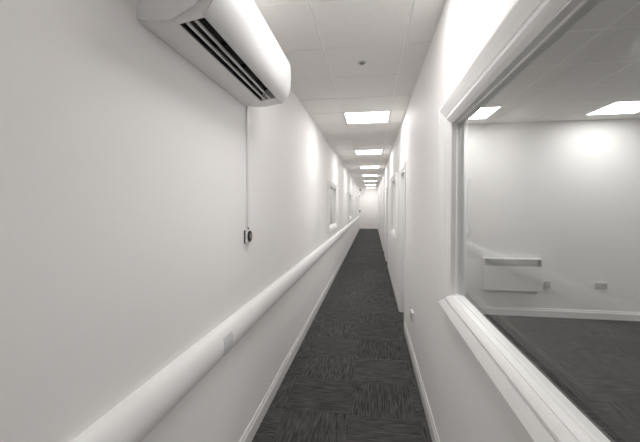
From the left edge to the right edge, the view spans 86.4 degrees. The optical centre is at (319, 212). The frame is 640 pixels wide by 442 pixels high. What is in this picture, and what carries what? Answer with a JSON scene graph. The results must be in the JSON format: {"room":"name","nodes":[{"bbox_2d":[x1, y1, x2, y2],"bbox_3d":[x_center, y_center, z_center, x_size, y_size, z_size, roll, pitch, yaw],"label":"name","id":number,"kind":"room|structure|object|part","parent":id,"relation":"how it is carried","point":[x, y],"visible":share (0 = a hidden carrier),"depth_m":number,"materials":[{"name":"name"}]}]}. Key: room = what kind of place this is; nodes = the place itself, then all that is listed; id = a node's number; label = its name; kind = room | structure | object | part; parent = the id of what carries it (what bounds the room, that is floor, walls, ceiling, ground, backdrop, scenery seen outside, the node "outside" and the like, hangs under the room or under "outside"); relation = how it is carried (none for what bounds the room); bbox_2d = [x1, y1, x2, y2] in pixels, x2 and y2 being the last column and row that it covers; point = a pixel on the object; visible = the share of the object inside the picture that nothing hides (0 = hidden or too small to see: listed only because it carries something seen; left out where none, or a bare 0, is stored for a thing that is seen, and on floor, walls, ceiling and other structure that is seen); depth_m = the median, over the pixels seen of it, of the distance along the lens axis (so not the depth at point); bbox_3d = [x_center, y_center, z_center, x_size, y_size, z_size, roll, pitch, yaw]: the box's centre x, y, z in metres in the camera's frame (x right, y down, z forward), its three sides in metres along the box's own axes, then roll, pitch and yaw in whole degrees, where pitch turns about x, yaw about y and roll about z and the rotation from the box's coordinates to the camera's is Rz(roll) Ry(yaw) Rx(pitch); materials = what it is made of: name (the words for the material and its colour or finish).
{"room":"office corridor","nodes":[
{"label":"office corridor","id":0,"kind":"room"},
{"bbox_2d":[0,0,359,441],"bbox_3d":[0.618,-0.024,9.668,0.050,2.835,28.100,0,1,9],"label":"wall","id":1,"kind":"structure","parent":0,"point":[123,163],"depth_m":1.17,"materials":[{"name":"paint"}]},
{"bbox_2d":[137,0,290,106],"bbox_3d":[-0.411,-0.812,1.678,0.301,0.286,1.043,0,1,9],"label":"air conditioner","id":2,"kind":"object","parent":1,"relation":"attached to","point":[231,42],"visible":1,"depth_m":1.44,"materials":[{"name":"plastic"}]},
{"bbox_2d":[180,18,266,99],"bbox_3d":[-0.380,-0.708,1.627,0.096,0.073,0.888,0,1,9],"label":"vent","id":3,"kind":"object","parent":2,"relation":"attached to","point":[205,33],"depth_m":1.47,"materials":[{"name":"black plastic"}]},
{"bbox_3d":[-0.294,-0.819,1.660,0.065,0.272,1.035,0,1,9],"label":"panel","id":4,"kind":"part","parent":2,"relation":"part of","materials":[{"name":"plastic"}]},
{"bbox_2d":[71,216,358,441],"bbox_3d":[0.531,0.556,8.732,0.061,0.176,25.000,0,1,9],"label":"handrail","id":5,"kind":"object","parent":1,"relation":"attached to","point":[138,414],"visible":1,"depth_m":1.42,"materials":[{"name":"white plastic"}]},
{"bbox_2d":[246,106,248,226],"bbox_3d":[-0.474,-0.295,2.230,0.013,0.786,0.022,0,1,9],"label":"cable trunking","id":6,"kind":"object","parent":1,"relation":"attached to","point":[247,107],"visible":1,"depth_m":2.22,"materials":[{"name":"white plastic"}]},
{"bbox_2d":[244,227,251,242],"bbox_3d":[-0.466,0.148,2.226,0.033,0.100,0.082,0,1,9],"label":"switch","id":7,"kind":"object","parent":1,"relation":"attached to","point":[247,233],"visible":1,"depth_m":2.19,"materials":[{"name":"grey plastic"}]},
{"bbox_2d":[239,227,359,441],"bbox_3d":[0.651,1.333,9.690,0.016,0.120,28.100,0,1,9],"label":"baseboard","id":8,"kind":"structure","parent":1,"relation":"attached to","point":[254,424],"depth_m":3.08,"materials":[{"name":"paint"}]},
{"bbox_2d":[327,181,337,231],"bbox_3d":[0.245,-0.127,7.082,0.109,0.955,1.560,0,1,9],"label":"window","id":9,"kind":"structure","parent":1,"relation":"in","point":[332,189],"depth_m":7.18,"materials":[{"name":"paint"}]},
{"bbox_3d":[0.228,-0.117,7.085,0.001,0.767,1.352,0,1,9],"label":"glass pane","id":10,"kind":"part","parent":9,"relation":"part of","materials":[{"name":"clear glass"}]},
{"bbox_3d":[0.232,-0.117,7.084,0.062,0.799,1.384,0,1,9],"label":"frame","id":11,"kind":"part","parent":9,"relation":"part of","materials":[{"name":"paint"}]},
{"bbox_2d":[348,192,351,219],"bbox_3d":[1.096,-0.240,12.702,0.109,0.955,1.750,0,1,9],"label":"window","id":12,"kind":"structure","parent":1,"relation":"in","point":[349,193],"depth_m":13.03,"materials":[{"name":"paint"}]},
{"bbox_2d":[355,196,356,214],"bbox_3d":[1.877,-0.343,17.867,0.109,0.955,1.500,0,1,9],"label":"window","id":13,"kind":"structure","parent":1,"relation":"in","point":[355,196],"depth_m":17.13,"materials":[{"name":"paint"}]},
{"bbox_2d":[253,0,445,187],"bbox_3d":[1.254,-1.404,9.544,1.235,0.050,28.100,0,1,9],"label":"ceiling","id":14,"kind":"structure","parent":0,"point":[323,43],"depth_m":2.79,"materials":[{"name":"tile"}]},
{"bbox_2d":[343,110,390,123],"bbox_3d":[0.636,-1.282,4.612,0.594,0.008,0.594,0,1,9],"label":"recessed light","id":15,"kind":"object","parent":14,"relation":"in","point":[371,116],"visible":1,"depth_m":4.60,"materials":[{"name":"white plastic"}]},
{"bbox_2d":[355,150,382,154],"bbox_3d":[1.085,-1.342,7.578,0.594,0.008,0.594,0,1,9],"label":"recessed light","id":16,"kind":"object","parent":14,"relation":"in","point":[358,152],"visible":1,"depth_m":7.61,"materials":[{"name":"white plastic"}]},
{"bbox_2d":[360,166,378,168],"bbox_3d":[1.534,-1.401,10.544,0.594,0.008,0.594,0,1,9],"label":"recessed light","id":17,"kind":"object","parent":14,"relation":"in","point":[360,166],"visible":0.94,"depth_m":10.59,"materials":[{"name":"white plastic"}]},
{"bbox_2d":[360,166,378,167],"bbox_3d":[1.534,-1.400,10.544,0.558,0.001,0.558,0,1,9],"label":"diffuser","id":18,"kind":"object","parent":17,"relation":"attached to","point":[360,166],"depth_m":10.35,"materials":[{"name":"white plastic"}]},
{"bbox_2d":[360,188,377,226],"bbox_3d":[3.359,-0.300,23.485,1.335,2.835,0.050,0,1,9],"label":"wall","id":19,"kind":"structure","parent":0,"point":[369,200],"depth_m":23.46,"materials":[{"name":"paint"}]},
{"bbox_2d":[360,227,377,228],"bbox_3d":[3.354,1.058,23.480,1.203,0.120,0.016,0,1,9],"label":"baseboard","id":20,"kind":"structure","parent":19,"relation":"attached to","point":[360,227],"depth_m":23.47,"materials":[{"name":"paint"}]},
{"bbox_2d":[252,229,639,441],"bbox_3d":[2.581,1.439,9.400,9.700,0.080,28.500,0,1,9],"label":"floor","id":21,"kind":"structure","parent":0,"point":[351,377],"depth_m":3.35,"materials":[{"name":"grey carpet"}]},
{"bbox_2d":[378,0,532,441],"bbox_3d":[1.889,-0.020,9.476,0.050,2.835,28.100,0,1,9],"label":"wall","id":22,"kind":"structure","parent":0,"point":[465,404],"depth_m":2.20,"materials":[{"name":"paint"}]},
{"bbox_2d":[379,195,379,232],"bbox_3d":[3.287,0.149,18.523,0.141,2.135,0.920,0,1,9],"label":"door","id":23,"kind":"structure","parent":22,"relation":"in","point":[379,195],"depth_m":18.08,"materials":[{"name":"paint"}]},
{"bbox_2d":[381,193,381,240],"bbox_3d":[2.718,0.224,14.767,0.141,2.135,0.920,0,1,9],"label":"door","id":24,"kind":"structure","parent":22,"relation":"in","point":[381,193],"depth_m":14.33,"materials":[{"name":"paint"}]},
{"bbox_2d":[383,189,384,251],"bbox_3d":[2.204,0.292,11.366,0.141,2.135,0.940,0,1,9],"label":"door","id":25,"kind":"structure","parent":22,"relation":"in","point":[384,189],"depth_m":10.97,"materials":[{"name":"paint"}]},
{"bbox_2d":[386,185,387,263],"bbox_3d":[1.885,0.334,9.261,0.141,2.135,0.940,0,1,9],"label":"door","id":26,"kind":"structure","parent":22,"relation":"in","point":[387,185],"depth_m":9.64,"materials":[{"name":"paint"}]},
{"bbox_2d":[390,172,397,239],"bbox_3d":[1.381,-0.119,6.232,0.109,1.106,1.404,0,1,9],"label":"window","id":27,"kind":"structure","parent":22,"relation":"in","point":[394,180],"depth_m":6.53,"materials":[{"name":"paint"}]},
{"bbox_3d":[1.394,-0.104,6.231,0.062,0.936,1.124,0,1,9],"label":"frame","id":28,"kind":"part","parent":27,"relation":"part of","materials":[{"name":"paint"}]},
{"bbox_2d":[399,162,405,322],"bbox_3d":[1.197,0.425,4.713,0.141,2.135,0.860,0,1,9],"label":"door","id":29,"kind":"structure","parent":22,"relation":"in","point":[402,171],"depth_m":5.05,"materials":[{"name":"paint"}]},
{"bbox_3d":[1.204,0.455,4.713,0.127,2.075,0.740,0,1,9],"label":"frame","id":30,"kind":"part","parent":29,"relation":"part of","materials":[{"name":"paint"}]},
{"bbox_2d":[378,229,439,441],"bbox_3d":[1.856,1.337,9.508,0.016,0.120,28.100,0,1,9],"label":"baseboard","id":31,"kind":"structure","parent":22,"relation":"attached to","point":[434,435],"depth_m":2.92,"materials":[{"name":"paint"}]},
{"bbox_2d":[410,309,413,320],"bbox_3d":[0.935,1.043,3.470,0.033,0.086,0.146,0,1,9],"label":"double socket","id":32,"kind":"object","parent":22,"relation":"attached to","point":[411,310],"visible":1,"depth_m":3.40,"materials":[{"name":"white plastic"}]},
{"bbox_2d":[438,0,610,441],"bbox_3d":[0.612,-0.017,1.153,0.109,1.106,1.611,0,1,9],"label":"window","id":33,"kind":"structure","parent":22,"relation":"in","point":[529,28],"depth_m":1.09,"materials":[{"name":"paint"}]},
{"bbox_2d":[463,118,639,311],"bbox_3d":[3.919,0.074,4.765,5.375,2.835,0.050,0,1,9],"label":"wall","id":34,"kind":"structure","parent":0,"point":[565,195],"depth_m":4.82,"materials":[{"name":"paint"}]},
{"bbox_2d":[483,257,541,291],"bbox_3d":[2.750,0.883,4.889,0.770,0.463,0.087,0,1,9],"label":"heater","id":35,"kind":"object","parent":34,"relation":"attached to","point":[506,274],"visible":1,"depth_m":4.85,"materials":[{"name":"metal"}]},
{"bbox_2d":[493,259,541,266],"bbox_3d":[2.744,0.714,4.851,0.746,0.093,0.011,0,1,9],"label":"grille","id":36,"kind":"object","parent":35,"relation":"attached to","point":[496,262],"depth_m":4.85,"materials":[{"name":"white metal"}]},
{"bbox_2d":[544,281,550,286],"bbox_3d":[3.234,1.021,4.850,0.078,0.086,0.023,0,1,9],"label":"outlet","id":37,"kind":"object","parent":34,"relation":"attached to","point":[546,283],"visible":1,"depth_m":4.84,"materials":[{"name":"white plastic"}]},
{"bbox_2d":[473,305,639,320],"bbox_3d":[3.889,1.432,4.763,5.293,0.120,0.016,0,1,9],"label":"baseboard","id":38,"kind":"structure","parent":34,"relation":"attached to","point":[490,310],"depth_m":4.83,"materials":[{"name":"paint"}]},
{"bbox_2d":[595,282,606,288],"bbox_3d":[3.911,1.019,4.748,0.150,0.086,0.023,0,1,9],"label":"double socket","id":39,"kind":"object","parent":34,"relation":"attached to","point":[597,285],"visible":1,"depth_m":4.74,"materials":[{"name":"white plastic"}]},
{"bbox_2d":[464,0,639,123],"bbox_3d":[3.167,-1.212,-0.064,5.325,0.050,9.670,0,1,9],"label":"ceiling","id":40,"kind":"structure","parent":0,"point":[594,65],"depth_m":3.09,"materials":[{"name":"tile"}]},
{"bbox_2d":[468,106,502,119],"bbox_3d":[1.936,-1.279,4.416,0.594,0.008,0.594,0,1,9],"label":"recessed light","id":41,"kind":"object","parent":40,"relation":"in","point":[484,112],"visible":0.39,"depth_m":4.35,"materials":[{"name":"white plastic"}]},
{"bbox_2d":[585,101,639,114],"bbox_3d":[3.716,-1.273,4.146,0.594,0.008,0.594,0,1,9],"label":"recessed light","id":42,"kind":"object","parent":40,"relation":"in","point":[620,107],"visible":1,"depth_m":4.17,"materials":[{"name":"white plastic"}]}
]}

